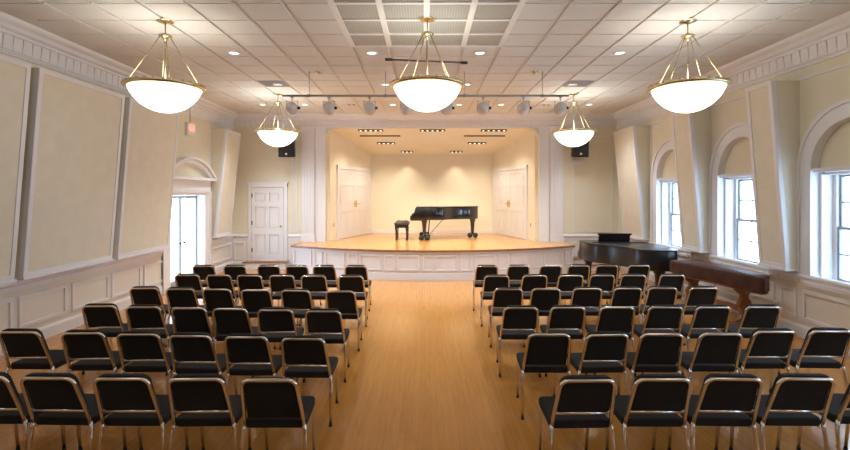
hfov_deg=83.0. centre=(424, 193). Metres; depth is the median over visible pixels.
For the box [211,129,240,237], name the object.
acoustic panel
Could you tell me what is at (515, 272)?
chair
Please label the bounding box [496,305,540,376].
chair
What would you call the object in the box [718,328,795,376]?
chair
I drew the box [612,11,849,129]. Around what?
trim
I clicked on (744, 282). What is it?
piano
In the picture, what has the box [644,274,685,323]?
chair
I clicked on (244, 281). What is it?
chair
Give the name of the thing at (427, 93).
pendant lamp
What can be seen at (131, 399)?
chair
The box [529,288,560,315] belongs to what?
chair
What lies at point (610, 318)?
chair
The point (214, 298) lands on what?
chair
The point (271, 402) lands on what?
chair
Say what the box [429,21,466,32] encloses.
ceiling vent
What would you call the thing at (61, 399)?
chair
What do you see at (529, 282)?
chair
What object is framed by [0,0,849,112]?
ceiling
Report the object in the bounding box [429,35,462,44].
ceiling vent
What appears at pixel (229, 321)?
chair
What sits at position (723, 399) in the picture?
chair
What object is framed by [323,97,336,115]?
spotlight
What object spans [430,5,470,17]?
ceiling vent
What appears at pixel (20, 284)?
trim
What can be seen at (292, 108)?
spotlight
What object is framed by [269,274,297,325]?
chair
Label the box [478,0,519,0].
ceiling vent
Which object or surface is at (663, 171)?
window
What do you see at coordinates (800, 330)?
baseboard
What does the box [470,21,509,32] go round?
ceiling vent
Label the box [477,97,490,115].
spotlight
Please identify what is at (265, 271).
chair
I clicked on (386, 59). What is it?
bar
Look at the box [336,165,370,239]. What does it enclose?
door
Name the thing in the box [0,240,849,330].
wainscoting
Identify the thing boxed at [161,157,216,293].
door frame
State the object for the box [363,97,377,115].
spotlight
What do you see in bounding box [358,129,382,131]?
strip
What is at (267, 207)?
door
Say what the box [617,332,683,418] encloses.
chair
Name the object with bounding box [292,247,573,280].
stage front
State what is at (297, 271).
chair
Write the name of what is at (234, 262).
baseboard
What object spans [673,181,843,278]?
trim
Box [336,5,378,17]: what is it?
ceiling vent
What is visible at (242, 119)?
trim
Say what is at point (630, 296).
chair
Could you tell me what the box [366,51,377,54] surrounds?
recessed light
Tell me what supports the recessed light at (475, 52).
in the ceiling at (276, 40)
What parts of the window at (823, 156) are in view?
sill, arch panel, sash, sash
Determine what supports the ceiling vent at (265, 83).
in the ceiling at (276, 40)
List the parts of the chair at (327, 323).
backrest, frame, seat, leg, leg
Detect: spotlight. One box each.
[286,97,299,115]
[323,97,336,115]
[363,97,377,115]
[400,101,411,115]
[441,101,454,115]
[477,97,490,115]
[517,97,531,115]
[553,97,568,115]
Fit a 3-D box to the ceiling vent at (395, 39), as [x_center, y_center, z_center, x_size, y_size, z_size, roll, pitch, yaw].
[-0.260,-2.261,7.000,0.488,0.022,0.491,0,0,0]
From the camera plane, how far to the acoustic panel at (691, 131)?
9.31 m
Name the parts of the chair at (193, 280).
backrest, frame, seat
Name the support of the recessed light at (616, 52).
in the ceiling at (276, 40)
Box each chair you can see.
[0,328,83,392]
[0,372,66,449]
[20,372,126,449]
[61,329,137,393]
[82,303,140,374]
[93,373,188,449]
[116,331,182,393]
[125,304,176,375]
[129,286,172,345]
[165,287,212,346]
[167,373,251,449]
[169,332,236,420]
[171,307,224,377]
[174,273,205,319]
[192,264,215,288]
[202,289,241,316]
[206,275,243,305]
[212,308,262,376]
[223,265,246,302]
[224,333,285,390]
[237,274,272,305]
[240,377,314,449]
[241,289,280,348]
[255,307,303,380]
[257,264,280,288]
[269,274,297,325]
[279,288,319,349]
[281,335,337,426]
[285,265,313,304]
[299,274,327,325]
[303,308,349,382]
[312,265,337,304]
[325,290,361,350]
[338,275,367,326]
[345,265,371,310]
[473,265,497,310]
[480,274,509,326]
[488,287,524,347]
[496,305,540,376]
[506,264,529,301]
[516,333,570,419]
[520,274,548,323]
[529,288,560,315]
[538,375,615,449]
[539,265,562,304]
[540,305,587,376]
[556,274,583,299]
[564,264,589,304]
[567,331,628,394]
[570,287,601,324]
[585,274,614,324]
[585,306,636,376]
[587,264,617,303]
[598,286,641,323]
[605,374,691,449]
[609,274,645,317]
[615,264,649,289]
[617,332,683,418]
[629,305,684,375]
[633,286,677,334]
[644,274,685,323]
[667,373,762,449]
[671,332,742,394]
[673,286,717,345]
[673,304,730,372]
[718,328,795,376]
[719,304,780,374]
[729,373,835,449]
[769,327,849,392]
[796,383,849,449]
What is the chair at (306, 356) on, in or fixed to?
on the floor at (423, 375)
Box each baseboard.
[0,261,232,355]
[232,261,291,264]
[371,230,492,232]
[619,266,849,355]
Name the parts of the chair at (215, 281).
backrest, frame, seat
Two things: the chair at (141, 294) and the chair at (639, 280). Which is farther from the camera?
the chair at (639, 280)
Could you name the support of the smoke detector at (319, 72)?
attached to the ceiling at (276, 40)
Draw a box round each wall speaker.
[278,140,295,156]
[571,141,588,156]
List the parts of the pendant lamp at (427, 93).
support rod, support rod, stem, lamp shade, support rod, support rod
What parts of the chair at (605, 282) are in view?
backrest, frame, seat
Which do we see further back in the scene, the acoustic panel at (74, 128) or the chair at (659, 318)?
the acoustic panel at (74, 128)
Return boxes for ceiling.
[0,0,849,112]
[334,129,529,154]
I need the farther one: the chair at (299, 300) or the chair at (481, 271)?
the chair at (481, 271)
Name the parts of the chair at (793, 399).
leg, leg, leg, seat, backrest, frame, leg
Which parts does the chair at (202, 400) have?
leg, backrest, frame, leg, seat, leg, leg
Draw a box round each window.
[651,138,692,256]
[709,122,778,276]
[796,98,849,295]
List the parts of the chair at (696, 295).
seat, frame, backrest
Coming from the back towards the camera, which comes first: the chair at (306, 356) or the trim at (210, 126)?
the trim at (210, 126)
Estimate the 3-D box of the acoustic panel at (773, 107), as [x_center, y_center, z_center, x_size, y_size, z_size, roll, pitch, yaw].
[5.304,-0.268,7.345,0.432,2.805,0.590,0,0,0]
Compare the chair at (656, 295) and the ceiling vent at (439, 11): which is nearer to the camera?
the ceiling vent at (439, 11)
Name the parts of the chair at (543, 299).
seat, backrest, frame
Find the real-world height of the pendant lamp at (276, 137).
1.202 m
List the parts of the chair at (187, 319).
backrest, frame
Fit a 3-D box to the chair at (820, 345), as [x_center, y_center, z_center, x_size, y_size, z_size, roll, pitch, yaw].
[3.833,1.683,4.792,0.489,0.837,0.591,0,0,2]
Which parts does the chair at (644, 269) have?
backrest, frame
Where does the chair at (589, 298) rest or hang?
on the floor at (423, 375)
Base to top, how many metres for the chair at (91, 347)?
0.837 m
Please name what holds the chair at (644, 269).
on the floor at (423, 375)
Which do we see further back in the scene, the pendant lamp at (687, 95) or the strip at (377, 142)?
the strip at (377, 142)
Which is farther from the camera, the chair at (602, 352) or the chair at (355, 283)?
the chair at (355, 283)
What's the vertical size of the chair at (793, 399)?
0.837 m
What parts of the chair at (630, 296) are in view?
backrest, frame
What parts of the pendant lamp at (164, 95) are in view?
support rod, support rod, lamp shade, stem, support rod, support rod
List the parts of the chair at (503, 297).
leg, leg, seat, backrest, frame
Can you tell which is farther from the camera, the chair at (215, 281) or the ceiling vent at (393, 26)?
the chair at (215, 281)
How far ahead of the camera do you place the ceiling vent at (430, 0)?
5.58 m
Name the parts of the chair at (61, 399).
leg, frame, backrest, seat, leg, leg, leg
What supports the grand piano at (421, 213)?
on the floor at (378, 241)
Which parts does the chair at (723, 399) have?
leg, leg, seat, leg, backrest, frame, leg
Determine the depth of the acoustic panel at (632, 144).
11.97 m
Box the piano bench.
[394,220,409,239]
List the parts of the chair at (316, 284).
backrest, frame, seat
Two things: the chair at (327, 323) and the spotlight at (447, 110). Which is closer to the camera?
the chair at (327, 323)
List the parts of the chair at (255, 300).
backrest, frame, seat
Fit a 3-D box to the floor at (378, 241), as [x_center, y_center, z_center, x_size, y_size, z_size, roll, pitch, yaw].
[0.210,1.380,14.160,7.460,0.040,5.160,0,0,0]
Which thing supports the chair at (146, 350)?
on the floor at (423, 375)
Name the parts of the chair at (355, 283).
backrest, frame, seat, leg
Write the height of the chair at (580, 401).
0.837 m
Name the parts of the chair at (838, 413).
leg, seat, leg, frame, backrest, leg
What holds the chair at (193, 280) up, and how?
on the floor at (423, 375)
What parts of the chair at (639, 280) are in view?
frame, backrest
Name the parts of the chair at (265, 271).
seat, backrest, frame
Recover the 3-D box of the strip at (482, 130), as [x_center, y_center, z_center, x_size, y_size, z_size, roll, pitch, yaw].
[2.020,-1.870,14.099,0.760,0.056,0.153,0,0,0]
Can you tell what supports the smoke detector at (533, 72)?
attached to the ceiling at (276, 40)
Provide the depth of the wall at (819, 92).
7.06 m
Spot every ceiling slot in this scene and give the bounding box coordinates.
[359,135,399,136]
[464,135,504,136]
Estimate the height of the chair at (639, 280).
0.837 m
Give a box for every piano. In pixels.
[410,206,478,239]
[577,233,678,285]
[670,259,769,323]
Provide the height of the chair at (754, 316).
0.837 m
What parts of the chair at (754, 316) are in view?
seat, backrest, frame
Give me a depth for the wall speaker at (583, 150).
13.16 m
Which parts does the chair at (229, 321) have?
backrest, frame, seat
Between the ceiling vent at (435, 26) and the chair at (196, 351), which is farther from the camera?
the ceiling vent at (435, 26)
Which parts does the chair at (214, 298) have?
backrest, frame, seat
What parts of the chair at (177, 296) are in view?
leg, backrest, frame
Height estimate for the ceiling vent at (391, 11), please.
0.022 m
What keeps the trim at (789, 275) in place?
attached to the wall at (819, 92)
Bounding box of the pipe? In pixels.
[282,71,568,96]
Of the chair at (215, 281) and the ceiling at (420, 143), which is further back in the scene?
the ceiling at (420, 143)
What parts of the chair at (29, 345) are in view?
backrest, frame, seat, leg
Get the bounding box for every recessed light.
[227,51,240,54]
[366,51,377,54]
[474,51,485,54]
[613,51,626,54]
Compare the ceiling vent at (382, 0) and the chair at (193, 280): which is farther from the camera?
the chair at (193, 280)
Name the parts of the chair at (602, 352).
seat, frame, backrest, leg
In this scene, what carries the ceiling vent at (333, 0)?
in the ceiling at (276, 40)
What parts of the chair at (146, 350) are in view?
frame, backrest, seat, leg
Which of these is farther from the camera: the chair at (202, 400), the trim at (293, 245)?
the trim at (293, 245)
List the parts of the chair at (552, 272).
backrest, frame, seat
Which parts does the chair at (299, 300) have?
backrest, frame, seat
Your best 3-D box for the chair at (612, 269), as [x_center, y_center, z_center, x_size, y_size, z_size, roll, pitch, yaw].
[3.280,1.683,8.894,0.489,0.837,0.591,0,0,2]
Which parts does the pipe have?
hanger rod, hanger rod, hanger rod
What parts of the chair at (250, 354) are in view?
leg, backrest, frame, seat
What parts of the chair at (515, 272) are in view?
seat, backrest, frame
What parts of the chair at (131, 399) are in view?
leg, frame, backrest, leg, seat, leg, leg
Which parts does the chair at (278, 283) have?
seat, frame, backrest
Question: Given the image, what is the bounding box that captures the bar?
[385,41,467,63]
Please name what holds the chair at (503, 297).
on the floor at (423, 375)
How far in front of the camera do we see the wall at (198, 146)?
11.70 m
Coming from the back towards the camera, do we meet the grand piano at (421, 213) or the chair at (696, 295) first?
the grand piano at (421, 213)
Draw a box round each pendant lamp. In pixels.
[120,17,206,112]
[255,92,300,146]
[389,15,465,111]
[551,92,596,146]
[646,17,732,112]
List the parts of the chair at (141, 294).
backrest, frame, leg, seat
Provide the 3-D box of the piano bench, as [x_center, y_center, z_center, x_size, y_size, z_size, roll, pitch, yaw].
[-0.690,1.081,14.500,0.440,0.559,0.780,0,0,0]
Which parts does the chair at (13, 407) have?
backrest, frame, leg, seat, leg, leg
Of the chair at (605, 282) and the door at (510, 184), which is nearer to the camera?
the chair at (605, 282)
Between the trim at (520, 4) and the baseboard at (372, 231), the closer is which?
the trim at (520, 4)
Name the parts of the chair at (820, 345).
leg, seat, frame, backrest, leg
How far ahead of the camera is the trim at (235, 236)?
13.71 m
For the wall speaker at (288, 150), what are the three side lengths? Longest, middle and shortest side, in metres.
0.601 x 0.500 x 0.420 m
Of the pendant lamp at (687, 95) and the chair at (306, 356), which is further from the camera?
the pendant lamp at (687, 95)
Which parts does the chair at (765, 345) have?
seat, backrest, frame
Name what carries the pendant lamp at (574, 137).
hanging from the ceiling at (276, 40)
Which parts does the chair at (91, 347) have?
backrest, frame, seat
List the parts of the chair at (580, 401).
leg, leg, seat, frame, backrest, leg, leg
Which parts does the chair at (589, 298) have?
backrest, frame, seat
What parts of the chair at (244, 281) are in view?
backrest, frame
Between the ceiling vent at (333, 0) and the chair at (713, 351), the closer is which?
the chair at (713, 351)
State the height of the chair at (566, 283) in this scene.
0.837 m
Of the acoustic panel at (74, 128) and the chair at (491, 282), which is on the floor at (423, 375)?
the chair at (491, 282)
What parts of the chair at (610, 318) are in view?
seat, backrest, frame, leg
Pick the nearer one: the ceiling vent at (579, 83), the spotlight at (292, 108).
the spotlight at (292, 108)
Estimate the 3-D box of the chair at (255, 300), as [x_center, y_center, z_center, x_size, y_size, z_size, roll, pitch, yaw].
[-2.269,1.689,6.700,0.489,0.825,0.591,0,0,0]
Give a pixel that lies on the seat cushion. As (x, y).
(399, 222)
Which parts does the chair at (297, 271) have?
frame, backrest, seat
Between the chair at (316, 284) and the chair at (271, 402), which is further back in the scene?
the chair at (316, 284)
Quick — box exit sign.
[185,106,195,136]
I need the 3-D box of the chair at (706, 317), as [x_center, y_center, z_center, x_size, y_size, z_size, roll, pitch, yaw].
[3.291,1.683,5.744,0.489,0.837,0.591,0,0,1]
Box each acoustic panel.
[0,55,30,284]
[14,68,124,279]
[112,97,179,259]
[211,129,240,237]
[614,126,649,239]
[671,107,710,252]
[745,80,799,270]
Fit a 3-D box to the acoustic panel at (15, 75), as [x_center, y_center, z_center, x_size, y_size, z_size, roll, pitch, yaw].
[-5.304,-0.268,5.300,0.432,2.805,1.840,0,0,0]
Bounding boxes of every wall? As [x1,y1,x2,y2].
[0,53,231,272]
[232,127,617,240]
[327,131,370,240]
[371,155,492,229]
[493,131,537,240]
[618,53,849,271]
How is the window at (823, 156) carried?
in the wall at (819, 92)
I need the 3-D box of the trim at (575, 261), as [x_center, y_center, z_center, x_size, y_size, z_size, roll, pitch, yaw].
[4.640,1.960,13.420,1.320,0.280,0.620,0,0,0]
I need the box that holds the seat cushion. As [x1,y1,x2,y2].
[394,220,409,224]
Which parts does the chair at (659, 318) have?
seat, frame, backrest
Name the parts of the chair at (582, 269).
frame, backrest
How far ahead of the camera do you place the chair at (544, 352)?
4.48 m
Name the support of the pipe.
hanging from the ceiling at (276, 40)
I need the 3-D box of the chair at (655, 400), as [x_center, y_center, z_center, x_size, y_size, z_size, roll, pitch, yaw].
[1.663,1.683,3.619,0.489,0.837,0.591,0,0,0]
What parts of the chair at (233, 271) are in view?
frame, backrest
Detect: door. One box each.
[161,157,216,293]
[247,182,288,260]
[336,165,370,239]
[493,165,527,239]
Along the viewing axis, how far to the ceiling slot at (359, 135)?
14.58 m
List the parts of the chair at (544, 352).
leg, leg, seat, frame, backrest, leg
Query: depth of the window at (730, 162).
8.96 m
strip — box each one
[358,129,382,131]
[377,142,394,143]
[420,129,444,131]
[468,142,485,143]
[481,129,506,131]
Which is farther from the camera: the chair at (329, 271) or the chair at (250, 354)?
the chair at (329, 271)
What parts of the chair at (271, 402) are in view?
leg, leg, backrest, frame, seat, leg, leg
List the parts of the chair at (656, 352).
leg, leg, seat, frame, backrest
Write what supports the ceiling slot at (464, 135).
attached to the ceiling at (420, 143)
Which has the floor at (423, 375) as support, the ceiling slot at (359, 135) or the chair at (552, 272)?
the chair at (552, 272)
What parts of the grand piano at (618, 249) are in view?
leg, lid, leg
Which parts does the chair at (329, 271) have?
backrest, frame, seat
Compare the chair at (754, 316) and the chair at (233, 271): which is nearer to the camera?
the chair at (754, 316)
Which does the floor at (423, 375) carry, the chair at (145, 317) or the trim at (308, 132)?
the chair at (145, 317)
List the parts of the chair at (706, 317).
leg, seat, backrest, frame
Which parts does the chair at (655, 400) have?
leg, leg, seat, leg, frame, backrest, leg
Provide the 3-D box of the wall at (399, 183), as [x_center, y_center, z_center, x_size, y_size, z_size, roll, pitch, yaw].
[0.245,0.000,16.790,4.450,2.920,0.100,0,0,0]
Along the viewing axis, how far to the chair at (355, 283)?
7.57 m
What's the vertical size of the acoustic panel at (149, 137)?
2.805 m
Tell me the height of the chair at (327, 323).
0.837 m
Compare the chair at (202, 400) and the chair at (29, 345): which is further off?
the chair at (29, 345)
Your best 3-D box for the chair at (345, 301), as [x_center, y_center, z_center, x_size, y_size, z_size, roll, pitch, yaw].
[-1.110,1.689,6.620,0.489,0.825,0.591,0,0,2]
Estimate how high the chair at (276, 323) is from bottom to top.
0.837 m
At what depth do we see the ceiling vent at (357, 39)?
6.99 m
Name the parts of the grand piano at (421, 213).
leg, lid, leg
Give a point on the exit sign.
(190, 128)
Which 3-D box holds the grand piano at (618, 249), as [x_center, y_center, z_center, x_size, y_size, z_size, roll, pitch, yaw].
[4.404,1.508,10.599,1.436,1.184,2.287,0,0,2]
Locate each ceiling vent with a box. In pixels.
[258,81,289,86]
[333,0,374,0]
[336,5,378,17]
[343,21,382,32]
[350,35,385,44]
[382,0,423,0]
[383,5,423,17]
[386,21,423,32]
[389,35,423,44]
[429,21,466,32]
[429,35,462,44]
[430,0,471,0]
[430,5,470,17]
[466,35,502,44]
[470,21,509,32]
[474,5,516,17]
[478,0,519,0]
[562,81,593,86]
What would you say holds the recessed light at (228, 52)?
in the ceiling at (276, 40)
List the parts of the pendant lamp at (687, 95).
support rod, support rod, stem, lamp shade, support rod, support rod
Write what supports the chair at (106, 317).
on the floor at (423, 375)
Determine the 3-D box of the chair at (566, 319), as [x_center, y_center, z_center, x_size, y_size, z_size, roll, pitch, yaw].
[1.631,1.683,5.726,0.489,0.837,0.591,0,0,2]
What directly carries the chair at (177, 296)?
on the floor at (423, 375)
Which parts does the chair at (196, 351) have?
backrest, frame, seat, leg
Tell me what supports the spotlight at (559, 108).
hanging from the pipe
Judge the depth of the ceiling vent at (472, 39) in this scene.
6.99 m
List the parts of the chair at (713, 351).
leg, seat, backrest, frame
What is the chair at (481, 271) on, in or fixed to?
on the floor at (423, 375)
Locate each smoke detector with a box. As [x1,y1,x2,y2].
[314,70,323,74]
[529,70,538,74]
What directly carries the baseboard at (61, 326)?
attached to the wall at (198, 146)
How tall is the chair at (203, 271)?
0.837 m
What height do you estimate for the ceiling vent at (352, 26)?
0.022 m
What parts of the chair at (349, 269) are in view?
backrest, frame, seat, leg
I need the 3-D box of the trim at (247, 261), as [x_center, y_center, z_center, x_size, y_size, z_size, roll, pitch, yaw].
[-4.490,1.917,13.560,1.220,0.035,0.340,0,0,0]
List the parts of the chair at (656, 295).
seat, leg, frame, backrest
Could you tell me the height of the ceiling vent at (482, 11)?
0.022 m
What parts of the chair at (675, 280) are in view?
backrest, frame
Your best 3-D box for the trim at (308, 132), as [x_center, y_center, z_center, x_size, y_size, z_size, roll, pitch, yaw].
[0.210,0.081,13.693,7.480,4.039,0.095,0,0,0]
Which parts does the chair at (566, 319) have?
seat, backrest, frame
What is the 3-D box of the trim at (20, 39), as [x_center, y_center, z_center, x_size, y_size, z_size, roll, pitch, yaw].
[-5.380,-2.050,5.065,0.280,0.420,17.330,0,0,0]
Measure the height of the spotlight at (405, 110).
0.323 m
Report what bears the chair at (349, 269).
on the floor at (423, 375)
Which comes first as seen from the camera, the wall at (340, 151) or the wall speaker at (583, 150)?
the wall speaker at (583, 150)
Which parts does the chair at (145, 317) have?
backrest, frame, seat, leg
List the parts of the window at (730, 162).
arch panel, sill, sash, sash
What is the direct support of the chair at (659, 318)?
on the floor at (423, 375)
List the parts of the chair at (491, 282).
leg, seat, backrest, frame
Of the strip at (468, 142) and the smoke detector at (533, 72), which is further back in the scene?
the strip at (468, 142)
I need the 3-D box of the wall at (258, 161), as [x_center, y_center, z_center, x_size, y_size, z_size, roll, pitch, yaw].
[0.000,-0.080,13.805,11.840,4.360,0.150,0,0,0]
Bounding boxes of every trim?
[0,11,237,129]
[0,234,232,331]
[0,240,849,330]
[210,126,210,167]
[232,136,611,259]
[233,113,616,126]
[242,260,288,262]
[243,263,287,268]
[291,242,574,251]
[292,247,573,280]
[301,126,563,241]
[327,0,526,46]
[573,259,602,270]
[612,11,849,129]
[630,63,849,327]
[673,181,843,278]
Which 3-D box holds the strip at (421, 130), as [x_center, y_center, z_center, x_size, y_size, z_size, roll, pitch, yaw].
[0.220,-1.870,14.099,0.740,0.056,0.153,0,0,0]
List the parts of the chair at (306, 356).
leg, backrest, frame, seat, leg, leg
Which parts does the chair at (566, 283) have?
seat, backrest, frame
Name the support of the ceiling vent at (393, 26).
in the ceiling at (276, 40)
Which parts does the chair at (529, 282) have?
seat, frame, backrest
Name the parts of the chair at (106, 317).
backrest, frame, leg, seat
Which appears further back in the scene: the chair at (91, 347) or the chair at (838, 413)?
the chair at (91, 347)
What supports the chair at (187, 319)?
on the floor at (423, 375)
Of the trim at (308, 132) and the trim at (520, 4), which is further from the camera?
the trim at (308, 132)
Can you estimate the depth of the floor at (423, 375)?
5.05 m
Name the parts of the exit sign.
plate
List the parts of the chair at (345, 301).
backrest, frame, seat, leg, leg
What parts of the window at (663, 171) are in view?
arch panel, sash, sash, sill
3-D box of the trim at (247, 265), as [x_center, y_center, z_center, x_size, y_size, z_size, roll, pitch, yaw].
[-4.490,2.018,13.570,1.180,0.165,0.320,0,0,0]
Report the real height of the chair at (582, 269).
0.837 m
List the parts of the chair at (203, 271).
frame, backrest, seat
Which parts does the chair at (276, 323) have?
backrest, frame, seat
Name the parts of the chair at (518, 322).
leg, leg, seat, backrest, frame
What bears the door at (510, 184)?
in the wall at (524, 150)
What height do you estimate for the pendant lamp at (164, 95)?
1.202 m
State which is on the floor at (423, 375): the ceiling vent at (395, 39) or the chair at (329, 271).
the chair at (329, 271)
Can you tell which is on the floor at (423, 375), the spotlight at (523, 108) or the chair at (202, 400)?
the chair at (202, 400)
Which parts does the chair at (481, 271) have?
seat, frame, backrest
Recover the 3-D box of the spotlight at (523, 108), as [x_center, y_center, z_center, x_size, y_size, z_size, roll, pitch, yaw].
[1.812,-1.606,8.750,0.257,0.323,0.253,0,0,0]
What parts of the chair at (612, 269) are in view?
frame, backrest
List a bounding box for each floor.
[0,269,849,449]
[294,233,570,249]
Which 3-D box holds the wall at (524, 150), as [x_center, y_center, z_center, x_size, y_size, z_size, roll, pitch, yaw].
[2.905,-0.280,15.303,0.262,3.480,3.056,0,0,-16]

